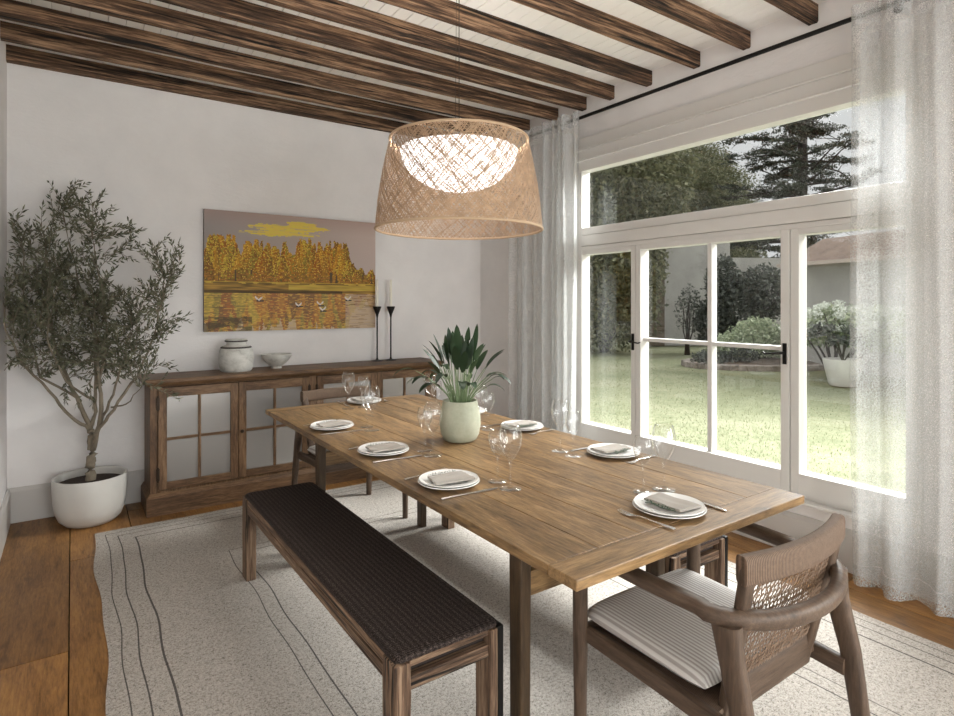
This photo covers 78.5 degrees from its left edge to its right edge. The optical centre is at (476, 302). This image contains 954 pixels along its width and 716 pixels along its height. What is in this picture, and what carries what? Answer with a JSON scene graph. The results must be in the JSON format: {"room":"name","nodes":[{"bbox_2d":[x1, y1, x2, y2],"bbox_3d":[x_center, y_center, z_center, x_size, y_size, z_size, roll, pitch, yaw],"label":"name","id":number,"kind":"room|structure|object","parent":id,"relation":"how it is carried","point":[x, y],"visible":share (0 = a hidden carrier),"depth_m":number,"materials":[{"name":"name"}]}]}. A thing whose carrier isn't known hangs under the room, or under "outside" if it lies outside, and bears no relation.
{"room":"dining room","nodes":[
{"label":"dining room","id":0,"kind":"room"},
{"bbox_2d":[0,40,6,506],"bbox_3d":[-0.689,-0.083,0.283,0.150,3.080,7.950,0,0,-35],"label":"wall","id":1,"kind":"structure","parent":0,"point":[3,64],"depth_m":3.42,"materials":[{"name":"paint"}]},
{"bbox_2d":[0,489,10,559],"bbox_3d":[-0.656,1.250,0.385,0.020,0.215,7.780,0,0,-35],"label":"baseboard","id":2,"kind":"structure","parent":1,"relation":"attached to","point":[5,509],"depth_m":3.31,"materials":[{"name":"grey paint"}]},
{"bbox_2d":[7,63,479,506],"bbox_3d":[-1.411,-0.083,4.711,4.010,3.080,0.150,0,0,-35],"label":"wall","id":3,"kind":"structure","parent":0,"point":[163,158],"depth_m":4.12,"materials":[{"name":"paint"}]},
{"bbox_2d":[8,469,143,523],"bbox_3d":[-1.424,1.250,4.598,3.560,0.215,0.020,0,0,-35],"label":"baseboard","id":4,"kind":"structure","parent":3,"relation":"attached to","point":[32,502],"depth_m":3.67,"materials":[{"name":"grey paint"}]},
{"bbox_2d":[203,209,374,331],"bbox_3d":[-1.421,-0.234,4.588,1.336,0.887,0.032,0,0,-35],"label":"picture","id":5,"kind":"object","parent":3,"relation":"attached to","point":[262,272],"visible":1,"depth_m":4.52,"materials":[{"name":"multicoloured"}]},
{"bbox_2d":[0,0,827,132],"bbox_3d":[0.805,-1.583,1.441,3.822,0.020,7.850,0,0,-35],"label":"ceiling","id":6,"kind":"structure","parent":0,"point":[751,15],"depth_m":3.41,"materials":[{"name":"white paint"}]},
{"bbox_2d":[6,44,473,140],"bbox_3d":[-1.415,-1.524,4.585,3.560,0.097,0.057,0,0,-35],"label":"ceiling beam","id":7,"kind":"structure","parent":6,"relation":"attached to","point":[17,55],"depth_m":4.13,"materials":[{"name":"brown wood"}]},
{"bbox_2d":[0,21,506,139],"bbox_3d":[-1.207,-1.524,4.285,3.560,0.098,0.059,0,0,-35],"label":"ceiling beam","id":8,"kind":"structure","parent":6,"relation":"attached to","point":[9,32],"depth_m":3.83,"materials":[{"name":"brown wood"}]},
{"bbox_2d":[0,0,529,131],"bbox_3d":[-1.023,-1.525,4.020,3.560,0.096,0.055,0,0,-35],"label":"ceiling beam","id":9,"kind":"structure","parent":6,"relation":"attached to","point":[11,10],"depth_m":3.63,"materials":[{"name":"brown wood"}]},
{"bbox_2d":[44,0,557,120],"bbox_3d":[-0.817,-1.524,3.723,3.560,0.097,0.057,0,0,-35],"label":"ceiling beam","id":10,"kind":"structure","parent":6,"relation":"attached to","point":[137,11],"depth_m":3.51,"materials":[{"name":"brown wood"}]},
{"bbox_2d":[156,0,586,110],"bbox_3d":[-0.640,-1.524,3.468,3.560,0.097,0.058,0,0,-35],"label":"ceiling beam","id":11,"kind":"structure","parent":6,"relation":"attached to","point":[241,11],"depth_m":3.44,"materials":[{"name":"brown wood"}]},
{"bbox_2d":[258,0,614,99],"bbox_3d":[-0.478,-1.524,3.234,3.560,0.097,0.057,0,0,-35],"label":"ceiling beam","id":12,"kind":"structure","parent":6,"relation":"attached to","point":[336,11],"depth_m":3.39,"materials":[{"name":"brown wood"}]},
{"bbox_2d":[374,0,543,239],"bbox_3d":[-0.079,-0.946,2.580,0.742,1.255,0.742,0,0,38],"label":"pendant lamp","id":13,"kind":"object","parent":6,"relation":"hanging from","point":[439,164],"visible":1,"depth_m":2.33,"materials":[{"name":"beige wicker"}]},
{"bbox_2d":[377,0,651,86],"bbox_3d":[-0.290,-1.525,2.963,3.560,0.097,0.058,0,0,-35],"label":"ceiling beam","id":14,"kind":"structure","parent":6,"relation":"attached to","point":[465,17],"depth_m":3.32,"materials":[{"name":"brown wood"}]},
{"bbox_2d":[511,0,699,68],"bbox_3d":[-0.079,-1.524,2.658,3.560,0.098,0.058,0,0,-35],"label":"ceiling beam","id":15,"kind":"structure","parent":6,"relation":"attached to","point":[572,11],"depth_m":3.23,"materials":[{"name":"brown wood"}]},
{"bbox_2d":[629,0,750,50],"bbox_3d":[0.109,-1.524,2.387,3.560,0.098,0.057,0,0,-35],"label":"ceiling beam","id":16,"kind":"structure","parent":6,"relation":"attached to","point":[687,13],"depth_m":3.12,"materials":[{"name":"brown wood"}]},
{"bbox_2d":[764,0,817,25],"bbox_3d":[0.321,-1.525,2.082,3.560,0.097,0.056,0,0,-35],"label":"ceiling beam","id":17,"kind":"structure","parent":6,"relation":"attached to","point":[805,11],"depth_m":2.99,"materials":[{"name":"brown wood"}]},
{"bbox_2d":[440,397,480,442],"bbox_3d":[-0.075,0.518,2.587,0.182,0.177,0.182,0,0,-35],"label":"pot","id":18,"kind":"object","parent":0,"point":[460,421],"depth_m":2.52,"materials":[{"name":"ceramic"}]},
{"bbox_2d":[0,476,953,715],"bbox_3d":[0.793,1.417,1.401,3.760,0.120,8.000,0,0,-35],"label":"floor","id":19,"kind":"structure","parent":0,"point":[34,562],"depth_m":2.56,"materials":[{"name":"brown wood"}]},
{"bbox_2d":[2,180,192,528],"bbox_3d":[-2.241,0.293,3.517,0.963,2.127,0.831,0,0,-35],"label":"tree","id":20,"kind":"object","parent":19,"relation":"on","point":[89,496],"visible":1,"depth_m":3.48,"materials":[{"name":"green plant"}]},
{"bbox_2d":[138,357,443,517],"bbox_3d":[-1.293,0.921,4.436,2.204,0.872,0.391,0,0,-35],"label":"sideboard","id":21,"kind":"object","parent":19,"relation":"on","point":[217,444],"visible":0.65,"depth_m":3.99,"materials":[{"name":"brown wood"}]},
{"bbox_2d":[218,338,253,372],"bbox_3d":[-1.717,0.371,4.164,0.234,0.228,0.234,0,0,-35],"label":"jar","id":22,"kind":"object","parent":21,"relation":"on","point":[236,355],"visible":1,"depth_m":4.08,"materials":[{"name":"grey ceramic"}]},
{"bbox_2d":[260,353,291,368],"bbox_3d":[-1.496,0.432,4.354,0.226,0.106,0.226,0,0,-35],"label":"footed bowl","id":23,"kind":"object","parent":21,"relation":"on","point":[275,360],"visible":1,"depth_m":4.29,"materials":[{"name":"white ceramic"}]},
{"bbox_2d":[371,306,382,360],"bbox_3d":[-0.837,0.257,4.896,0.096,0.457,0.096,0,0,-35],"label":"candlestick","id":24,"kind":"object","parent":21,"relation":"on","point":[377,309],"visible":1,"depth_m":4.89,"materials":[{"name":"black metal"}]},
{"bbox_2d":[376,279,378,305],"bbox_3d":[-0.837,-0.077,4.896,0.023,0.244,0.023,0,0,-35],"label":"taper candle","id":25,"kind":"object","parent":24,"relation":"on","point":[377,287],"visible":1,"depth_m":4.89,"materials":[{"name":"beige wax"}]},
{"bbox_2d":[385,306,395,360],"bbox_3d":[-0.733,0.257,4.968,0.096,0.457,0.096,0,0,-35],"label":"candlestick","id":26,"kind":"object","parent":21,"relation":"on","point":[390,309],"visible":1,"depth_m":4.96,"materials":[{"name":"black metal"}]},
{"bbox_2d":[389,280,391,305],"bbox_3d":[-0.733,-0.077,4.968,0.023,0.244,0.023,0,0,-35],"label":"taper candle","id":27,"kind":"object","parent":26,"relation":"on","point":[390,286],"visible":1,"depth_m":4.96,"materials":[{"name":"beige wax"}]},
{"bbox_2d":[94,480,953,715],"bbox_3d":[0.351,1.352,2.054,2.738,0.008,5.186,0,0,-35],"label":"area rug","id":28,"kind":"object","parent":19,"relation":"on","point":[186,634],"visible":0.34,"depth_m":2.30,"materials":[{"name":"beige carpet"}]},
{"bbox_2d":[291,386,407,518],"bbox_3d":[-0.822,0.959,3.730,0.598,0.776,0.601,0,0,-35],"label":"armchair","id":29,"kind":"object","parent":28,"relation":"on","point":[328,393],"visible":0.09,"depth_m":3.77,"materials":[{"name":"brown wood"}]},
{"bbox_2d":[307,445,329,454],"bbox_3d":[-0.773,0.915,3.660,0.484,0.059,0.410,0,0,-35],"label":"seat cushion","id":30,"kind":"object","parent":29,"relation":"on","point":[311,448],"depth_m":3.64,"materials":[{"name":"white fabric"}]},
{"bbox_2d":[242,482,502,715],"bbox_3d":[-0.541,1.141,2.302,0.356,0.414,1.662,0,0,-35],"label":"bench","id":31,"kind":"object","parent":28,"relation":"on","point":[414,627],"visible":1,"depth_m":1.88,"materials":[{"name":"brown wood"}]},
{"bbox_2d":[265,394,803,715],"bbox_3d":[-0.086,0.978,2.587,0.995,0.741,2.500,0,0,-35],"label":"dining table","id":32,"kind":"object","parent":28,"relation":"on","point":[564,525],"visible":0.88,"depth_m":1.85,"materials":[{"name":"brown wood"}]},
{"bbox_2d":[310,423,353,430],"bbox_3d":[-0.704,0.599,2.835,0.208,0.016,0.208,0,0,-35],"label":"dinner plate","id":33,"kind":"object","parent":32,"relation":"on","point":[353,423],"visible":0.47,"depth_m":2.77,"materials":[{"name":"white ceramic"}]},
{"bbox_2d":[310,420,352,428],"bbox_3d":[-0.704,0.593,2.835,0.201,0.015,0.201,0,0,38],"label":"salad plate","id":34,"kind":"object","parent":33,"relation":"on","point":[314,425],"visible":0.56,"depth_m":2.82,"materials":[{"name":"white ceramic"}]},
{"bbox_2d":[316,420,349,427],"bbox_3d":[-0.698,0.583,2.827,0.142,0.009,0.088,0,0,-41],"label":"folded napkin","id":35,"kind":"object","parent":34,"relation":"on","point":[334,422],"visible":1,"depth_m":2.82,"materials":[{"name":"grey fabric"}]},
{"bbox_2d":[319,430,359,434],"bbox_3d":[-0.628,0.603,2.731,0.216,0.006,0.017,0,0,-32],"label":"table knife","id":36,"kind":"object","parent":32,"relation":"on","point":[353,430],"visible":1,"depth_m":2.71,"materials":[{"name":"silver metal"}]},
{"bbox_2d":[347,400,380,403],"bbox_3d":[-0.688,0.599,3.558,0.208,0.016,0.208,0,0,-35],"label":"dinner plate","id":37,"kind":"object","parent":32,"relation":"on","point":[379,400],"visible":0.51,"depth_m":3.48,"materials":[{"name":"white ceramic"}]},
{"bbox_2d":[347,396,380,402],"bbox_3d":[-0.688,0.593,3.558,0.201,0.015,0.201,0,0,38],"label":"salad plate","id":38,"kind":"object","parent":37,"relation":"on","point":[375,398],"visible":0.65,"depth_m":3.55,"materials":[{"name":"white ceramic"}]},
{"bbox_2d":[350,396,373,401],"bbox_3d":[-0.696,0.583,3.552,0.088,0.009,0.142,0,0,-41],"label":"folded napkin","id":39,"kind":"object","parent":38,"relation":"on","point":[362,399],"visible":0.96,"depth_m":3.54,"materials":[{"name":"grey fabric"}]},
{"bbox_2d":[364,386,379,430],"bbox_3d":[-0.501,0.502,2.784,0.076,0.210,0.076,0,0,-35],"label":"wine glass","id":40,"kind":"object","parent":32,"relation":"on","point":[377,386],"visible":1,"depth_m":2.78,"materials":[{"name":"clear glass"}]},
{"bbox_2d":[357,447,408,455],"bbox_3d":[-0.380,0.599,2.373,0.208,0.016,0.208,0,0,-35],"label":"dinner plate","id":41,"kind":"object","parent":32,"relation":"on","point":[408,447],"visible":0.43,"depth_m":2.31,"materials":[{"name":"white ceramic"}]},
{"bbox_2d":[358,441,407,453],"bbox_3d":[-0.380,0.593,2.373,0.201,0.015,0.201,0,0,38],"label":"salad plate","id":42,"kind":"object","parent":41,"relation":"on","point":[361,448],"visible":0.6,"depth_m":2.36,"materials":[{"name":"white ceramic"}]},
{"bbox_2d":[365,442,404,452],"bbox_3d":[-0.374,0.583,2.364,0.142,0.009,0.088,0,0,-35],"label":"folded napkin","id":43,"kind":"object","parent":42,"relation":"on","point":[391,445],"visible":1,"depth_m":2.36,"materials":[{"name":"grey fabric"}]},
{"bbox_2d":[372,455,421,462],"bbox_3d":[-0.304,0.603,2.268,0.216,0.006,0.017,0,0,-32],"label":"table knife","id":44,"kind":"object","parent":32,"relation":"on","point":[414,455],"visible":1,"depth_m":2.26,"materials":[{"name":"silver metal"}]},
{"bbox_2d":[417,407,431,451],"bbox_3d":[-0.215,0.518,2.399,0.064,0.178,0.064,0,0,-35],"label":"wine glass","id":45,"kind":"object","parent":32,"relation":"on","point":[418,407],"visible":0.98,"depth_m":2.39,"materials":[{"name":"clear glass"}]},
{"bbox_2d":[423,402,441,456],"bbox_3d":[-0.176,0.502,2.321,0.076,0.210,0.076,0,0,-35],"label":"wine glass","id":46,"kind":"object","parent":32,"relation":"on","point":[426,402],"visible":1,"depth_m":2.31,"materials":[{"name":"clear glass"}]},
{"bbox_2d":[418,478,479,489],"bbox_3d":[-0.094,0.599,1.960,0.208,0.016,0.208,0,0,-35],"label":"dinner plate","id":47,"kind":"object","parent":32,"relation":"on","point":[419,482],"visible":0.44,"depth_m":1.89,"materials":[{"name":"white ceramic"}]},
{"bbox_2d":[419,469,478,487],"bbox_3d":[-0.094,0.593,1.960,0.201,0.015,0.201,0,0,38],"label":"salad plate","id":48,"kind":"object","parent":47,"relation":"on","point":[423,478],"visible":0.66,"depth_m":1.94,"materials":[{"name":"white ceramic"}]},
{"bbox_2d":[428,471,474,484],"bbox_3d":[-0.089,0.583,1.951,0.142,0.009,0.088,0,0,-29],"label":"folded napkin","id":49,"kind":"object","parent":48,"relation":"on","point":[455,476],"visible":1,"depth_m":1.95,"materials":[{"name":"grey fabric"}]},
{"bbox_2d":[393,324,510,442],"bbox_3d":[-0.087,0.349,2.576,0.516,0.517,0.454,0,0,-35],"label":"potted plant","id":50,"kind":"object","parent":32,"relation":"on","point":[460,413],"visible":1,"depth_m":2.53,"materials":[{"name":"green plant"}]},
{"bbox_2d":[440,487,498,499],"bbox_3d":[-0.019,0.603,1.855,0.216,0.006,0.017,0,0,-32],"label":"table knife","id":51,"kind":"object","parent":32,"relation":"on","point":[489,489],"visible":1,"depth_m":1.85,"materials":[{"name":"silver metal"}]},
{"bbox_2d":[488,429,506,482],"bbox_3d":[0.070,0.518,1.986,0.064,0.178,0.064,0,0,-35],"label":"wine glass","id":52,"kind":"object","parent":32,"relation":"on","point":[490,429],"visible":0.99,"depth_m":1.98,"materials":[{"name":"clear glass"}]},
{"bbox_2d":[499,424,521,490],"bbox_3d":[0.109,0.502,1.908,0.076,0.210,0.076,0,0,-35],"label":"wine glass","id":53,"kind":"object","parent":32,"relation":"on","point":[518,424],"visible":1,"depth_m":1.90,"materials":[{"name":"clear glass"}]},
{"bbox_2d":[500,425,543,430],"bbox_3d":[0.217,0.599,2.824,0.208,0.016,0.208,0,0,-35],"label":"dinner plate","id":54,"kind":"object","parent":32,"relation":"on","point":[500,425],"visible":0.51,"depth_m":2.77,"materials":[{"name":"white ceramic"}]},
{"bbox_2d":[501,420,542,429],"bbox_3d":[0.217,0.593,2.824,0.201,0.015,0.201,0,0,38],"label":"salad plate","id":55,"kind":"object","parent":54,"relation":"on","point":[539,424],"visible":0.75,"depth_m":2.82,"materials":[{"name":"white ceramic"}]},
{"bbox_2d":[503,420,536,426],"bbox_3d":[0.212,0.583,2.833,0.142,0.009,0.088,0,0,-35],"label":"folded napkin","id":56,"kind":"object","parent":55,"relation":"on","point":[523,422],"visible":0.98,"depth_m":2.82,"materials":[{"name":"grey fabric"}]},
{"bbox_2d":[551,399,569,451],"bbox_3d":[0.342,0.502,2.392,0.076,0.210,0.076,0,0,-35],"label":"wine glass","id":57,"kind":"object","parent":32,"relation":"on","point":[566,399],"visible":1,"depth_m":2.39,"materials":[{"name":"clear glass"}]},
{"bbox_2d":[565,410,580,456],"bbox_3d":[0.381,0.518,2.315,0.064,0.178,0.064,0,0,-35],"label":"wine glass","id":58,"kind":"object","parent":32,"relation":"on","point":[567,410],"visible":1,"depth_m":2.31,"materials":[{"name":"clear glass"}]},
{"bbox_2d":[587,448,639,457],"bbox_3d":[0.545,0.599,2.341,0.208,0.016,0.208,0,0,-35],"label":"dinner plate","id":59,"kind":"object","parent":32,"relation":"on","point":[587,448],"visible":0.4,"depth_m":2.28,"materials":[{"name":"white ceramic"}]},
{"bbox_2d":[588,443,638,456],"bbox_3d":[0.545,0.593,2.341,0.201,0.015,0.201,0,0,38],"label":"salad plate","id":60,"kind":"object","parent":59,"relation":"on","point":[631,451],"visible":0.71,"depth_m":2.33,"materials":[{"name":"white ceramic"}]},
{"bbox_2d":[590,444,630,452],"bbox_3d":[0.540,0.583,2.349,0.142,0.009,0.088,0,0,-29],"label":"folded napkin","id":61,"kind":"object","parent":60,"relation":"on","point":[610,448],"visible":0.98,"depth_m":2.34,"materials":[{"name":"grey fabric"}]},
{"bbox_2d":[627,455,654,462],"bbox_3d":[0.630,0.600,2.248,0.180,0.008,0.022,0,0,-40],"label":"fork","id":62,"kind":"object","parent":32,"relation":"on","point":[634,461],"visible":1,"depth_m":2.24,"materials":[{"name":"silver metal"}]},
{"bbox_2d":[633,435,652,493],"bbox_3d":[0.534,0.518,1.876,0.064,0.178,0.064,0,0,-35],"label":"wine glass","id":63,"kind":"object","parent":32,"relation":"on","point":[635,435],"visible":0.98,"depth_m":1.88,"materials":[{"name":"clear glass"}]},
{"bbox_2d":[618,508,675,529],"bbox_3d":[0.469,0.600,1.625,0.022,0.008,0.180,0,0,-40],"label":"fork","id":64,"kind":"object","parent":32,"relation":"on","point":[626,512],"visible":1,"depth_m":1.63,"materials":[{"name":"silver metal"}]},
{"bbox_2d":[652,423,675,491],"bbox_3d":[0.608,0.502,1.901,0.076,0.210,0.076,0,0,-35],"label":"wine glass","id":65,"kind":"object","parent":32,"relation":"on","point":[656,423],"visible":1,"depth_m":1.90,"materials":[{"name":"clear glass"}]},
{"bbox_2d":[632,499,706,518],"bbox_3d":[0.562,0.599,1.710,0.208,0.016,0.208,0,0,-35],"label":"dinner plate","id":66,"kind":"object","parent":32,"relation":"on","point":[634,505],"visible":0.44,"depth_m":1.64,"materials":[{"name":"white ceramic"}]},
{"bbox_2d":[634,492,705,516],"bbox_3d":[0.562,0.593,1.710,0.201,0.015,0.201,0,0,38],"label":"salad plate","id":67,"kind":"object","parent":66,"relation":"on","point":[649,507],"visible":0.61,"depth_m":1.70,"materials":[{"name":"white ceramic"}]},
{"bbox_2d":[644,492,701,511],"bbox_3d":[0.570,0.583,1.715,0.088,0.009,0.142,0,0,-35],"label":"folded napkin","id":68,"kind":"object","parent":67,"relation":"on","point":[680,505],"visible":1,"depth_m":1.70,"materials":[{"name":"grey fabric"}]},
{"bbox_2d":[642,499,675,511],"bbox_3d":[0.522,0.582,1.683,0.029,0.011,0.110,0,0,-38],"label":"rosemary sprig","id":69,"kind":"object","parent":68,"relation":"on","point":[644,499],"visible":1,"depth_m":1.68,"materials":[{"name":"green plant"}]},
{"bbox_2d":[666,491,726,511],"bbox_3d":[0.667,0.603,1.785,0.017,0.006,0.216,0,0,-32],"label":"table knife","id":70,"kind":"object","parent":32,"relation":"on","point":[707,504],"visible":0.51,"depth_m":1.72,"materials":[{"name":"silver metal"}]},
{"bbox_2d":[441,515,727,586],"bbox_3d":[0.402,1.141,2.956,0.356,0.414,1.662,0,0,-35],"label":"bench","id":71,"kind":"object","parent":28,"relation":"on","point":[713,552],"visible":0.23,"depth_m":2.35,"materials":[{"name":"brown wood"}]},
{"bbox_2d":[573,513,870,715],"bbox_3d":[0.670,0.959,1.623,0.598,0.776,0.601,0,0,-35],"label":"armchair","id":72,"kind":"object","parent":28,"relation":"on","point":[706,646],"visible":1,"depth_m":1.50,"materials":[{"name":"brown wood"}]},
{"bbox_2d":[588,568,798,688],"bbox_3d":[0.621,0.915,1.693,0.484,0.059,0.410,0,0,-35],"label":"seat cushion","id":73,"kind":"object","parent":72,"relation":"on","point":[667,639],"depth_m":1.60,"materials":[{"name":"white fabric"}]},
{"bbox_2d":[480,0,953,558],"bbox_3d":[2.339,-0.083,2.383,0.100,3.080,7.950,0,0,-35],"label":"wall","id":74,"kind":"structure","parent":0,"point":[498,329],"depth_m":3.61,"materials":[{"name":"paint"}]},
{"bbox_2d":[512,0,910,142],"bbox_3d":[1.445,-1.398,3.509,0.087,0.040,4.920,0,0,-35],"label":"curtain rod","id":75,"kind":"object","parent":74,"relation":"attached to","point":[897,4],"visible":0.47,"depth_m":3.31,"materials":[{"name":"black metal"}]},
{"bbox_2d":[508,112,578,434],"bbox_3d":[0.535,-0.042,4.661,0.107,2.773,0.806,0,0,-35],"label":"sheer curtain","id":76,"kind":"object","parent":75,"relation":"hanging from","point":[574,112],"visible":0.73,"depth_m":4.61,"materials":[{"name":"white fabric"}]},
{"bbox_2d":[850,0,953,616],"bbox_3d":[2.259,-0.042,2.175,0.116,2.773,1.616,0,0,-35],"label":"sheer curtain","id":77,"kind":"object","parent":75,"relation":"hanging from","point":[916,0],"visible":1,"depth_m":2.64,"materials":[{"name":"white fabric"}]},
{"bbox_2d":[573,30,923,537],"bbox_3d":[1.433,-0.092,3.628,0.140,2.328,2.250,0,0,-35],"label":"window","id":78,"kind":"structure","parent":74,"relation":"in","point":[823,87],"depth_m":3.18,"materials":[{"name":"white paint"}]},
{"bbox_2d":[582,245,639,447],"bbox_3d":[0.989,0.326,4.264,0.143,1.458,0.609,0,0,-35],"label":"window","id":79,"kind":"structure","parent":78,"relation":"attached to","point":[590,430],"depth_m":4.12,"materials":[{"name":"grey paint"}]},
{"bbox_2d":[636,229,790,491],"bbox_3d":[1.420,0.326,3.639,0.147,1.458,1.059,0,0,-35],"label":"window","id":80,"kind":"structure","parent":78,"relation":"attached to","point":[709,458],"depth_m":3.62,"materials":[{"name":"grey paint"}]},
{"bbox_2d":[791,218,905,526],"bbox_3d":[1.905,0.326,2.994,0.086,1.458,0.546,0,0,-35],"label":"window","id":81,"kind":"structure","parent":78,"relation":"attached to","point":[834,492],"depth_m":3.15,"materials":[{"name":"grey paint"}]},
{"bbox_2d":[732,511,953,608],"bbox_3d":[2.253,1.250,2.402,0.020,0.215,7.780,0,0,-35],"label":"baseboard","id":82,"kind":"structure","parent":74,"relation":"attached to","point":[792,524],"depth_m":2.80,"materials":[{"name":"grey paint"}]},
{"label":"outside","id":83,"kind":"structure","parent":0,"visible":0},
{"bbox_2d":[590,318,905,493],"bbox_3d":[20.113,1.470,29.767,60.000,0.084,70.000,0,0,-35],"label":"lawn","id":84,"kind":"structure","parent":83,"point":[662,357],"depth_m":7.85,"materials":[{"name":"green plant"}]},
{"bbox_2d":[591,152,695,320],"bbox_3d":[6.935,-4.673,30.992,9.672,13.213,7.250,0,0,-13],"label":"tree","id":85,"kind":"object","parent":84,"relation":"on","point":[675,207],"visible":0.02,"depth_m":29.21,"materials":[{"name":"green plant"}]},
{"bbox_2d":[590,148,701,353],"bbox_3d":[4.225,-1.905,17.347,4.634,7.289,4.174,0,0,-35],"label":"tree","id":86,"kind":"object","parent":84,"relation":"on","point":[623,200],"visible":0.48,"depth_m":16.43,"materials":[{"name":"green plant"}]},
{"bbox_2d":[673,282,703,354],"bbox_3d":[6.001,0.446,16.603,0.861,2.081,0.895,0,0,-35],"label":"bare sapling","id":87,"kind":"object","parent":84,"relation":"on","point":[688,314],"visible":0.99,"depth_m":16.57,"materials":[{"name":"green plant"}]},
{"bbox_2d":[649,243,780,345],"bbox_3d":[8.416,-0.493,20.287,5.543,3.900,0.734,0,0,-3],"label":"building","id":88,"kind":"structure","parent":84,"relation":"on","point":[688,264],"depth_m":19.95,"materials":[{"name":"grey concrete"}]},
{"bbox_2d":[680,142,761,205],"bbox_3d":[15.771,-6.022,43.911,13.188,16.096,8.754,0,0,-39],"label":"tree","id":89,"kind":"object","parent":84,"relation":"on","point":[701,149],"visible":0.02,"depth_m":43.26,"materials":[{"name":"green plant"}]},
{"bbox_2d":[679,152,767,257],"bbox_3d":[14.587,-3.575,35.496,7.015,10.913,5.300,0,0,-44],"label":"tree","id":90,"kind":"object","parent":84,"relation":"on","point":[708,193],"visible":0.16,"depth_m":34.07,"materials":[{"name":"green plant"}]},
{"bbox_2d":[691,252,780,341],"bbox_3d":[7.576,-0.001,16.775,2.657,2.991,1.841,0,0,-3],"label":"bush","id":91,"kind":"object","parent":84,"relation":"on","point":[732,287],"visible":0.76,"depth_m":16.44,"materials":[{"name":"green plant"}]},
{"bbox_2d":[681,356,824,371],"bbox_3d":[6.711,1.391,13.609,3.828,0.209,2.220,0,0,0],"label":"planting bed","id":92,"kind":"object","parent":84,"relation":"on","point":[766,364],"visible":0.48,"depth_m":12.84,"materials":[{"name":"soil"}]},
{"bbox_2d":[690,347,760,363],"bbox_3d":[5.702,1.252,13.418,1.737,0.562,0.951,0,0,-5],"label":"shrub","id":93,"kind":"object","parent":92,"relation":"in","point":[702,355],"visible":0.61,"depth_m":13.27,"materials":[{"name":"green plant"}]},
{"bbox_2d":[717,316,780,357],"bbox_3d":[6.648,0.890,13.899,2.158,1.224,1.296,0,0,7],"label":"shrub","id":94,"kind":"object","parent":92,"relation":"in","point":[743,333],"visible":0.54,"depth_m":13.63,"materials":[{"name":"green plant"}]},
{"bbox_2d":[697,111,887,257],"bbox_3d":[14.155,-4.490,25.056,8.924,12.110,8.441,0,0,-42],"label":"cedar tree","id":95,"kind":"object","parent":84,"relation":"on","point":[799,170],"visible":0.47,"depth_m":24.83,"materials":[{"name":"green plant"}]},
{"bbox_2d":[776,229,905,378],"bbox_3d":[10.225,-0.018,10.630,4.300,2.950,7.791,0,0,-17],"label":"house","id":96,"kind":"structure","parent":84,"relation":"on","point":[830,261],"depth_m":12.07,"materials":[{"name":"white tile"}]},
{"bbox_2d":[778,299,905,365],"bbox_3d":[6.923,0.715,10.765,1.000,1.567,3.125,0,0,-16],"label":"flowering shrub","id":97,"kind":"object","parent":84,"relation":"on","point":[839,314],"visible":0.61,"depth_m":10.38,"materials":[{"name":"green plant"}]},
{"bbox_2d":[807,321,905,386],"bbox_3d":[6.482,0.890,10.281,1.765,1.133,1.781,0,0,-4],"label":"pot","id":98,"kind":"object","parent":84,"relation":"on","point":[840,371],"visible":0.84,"depth_m":10.11,"materials":[{"name":"white ceramic"}]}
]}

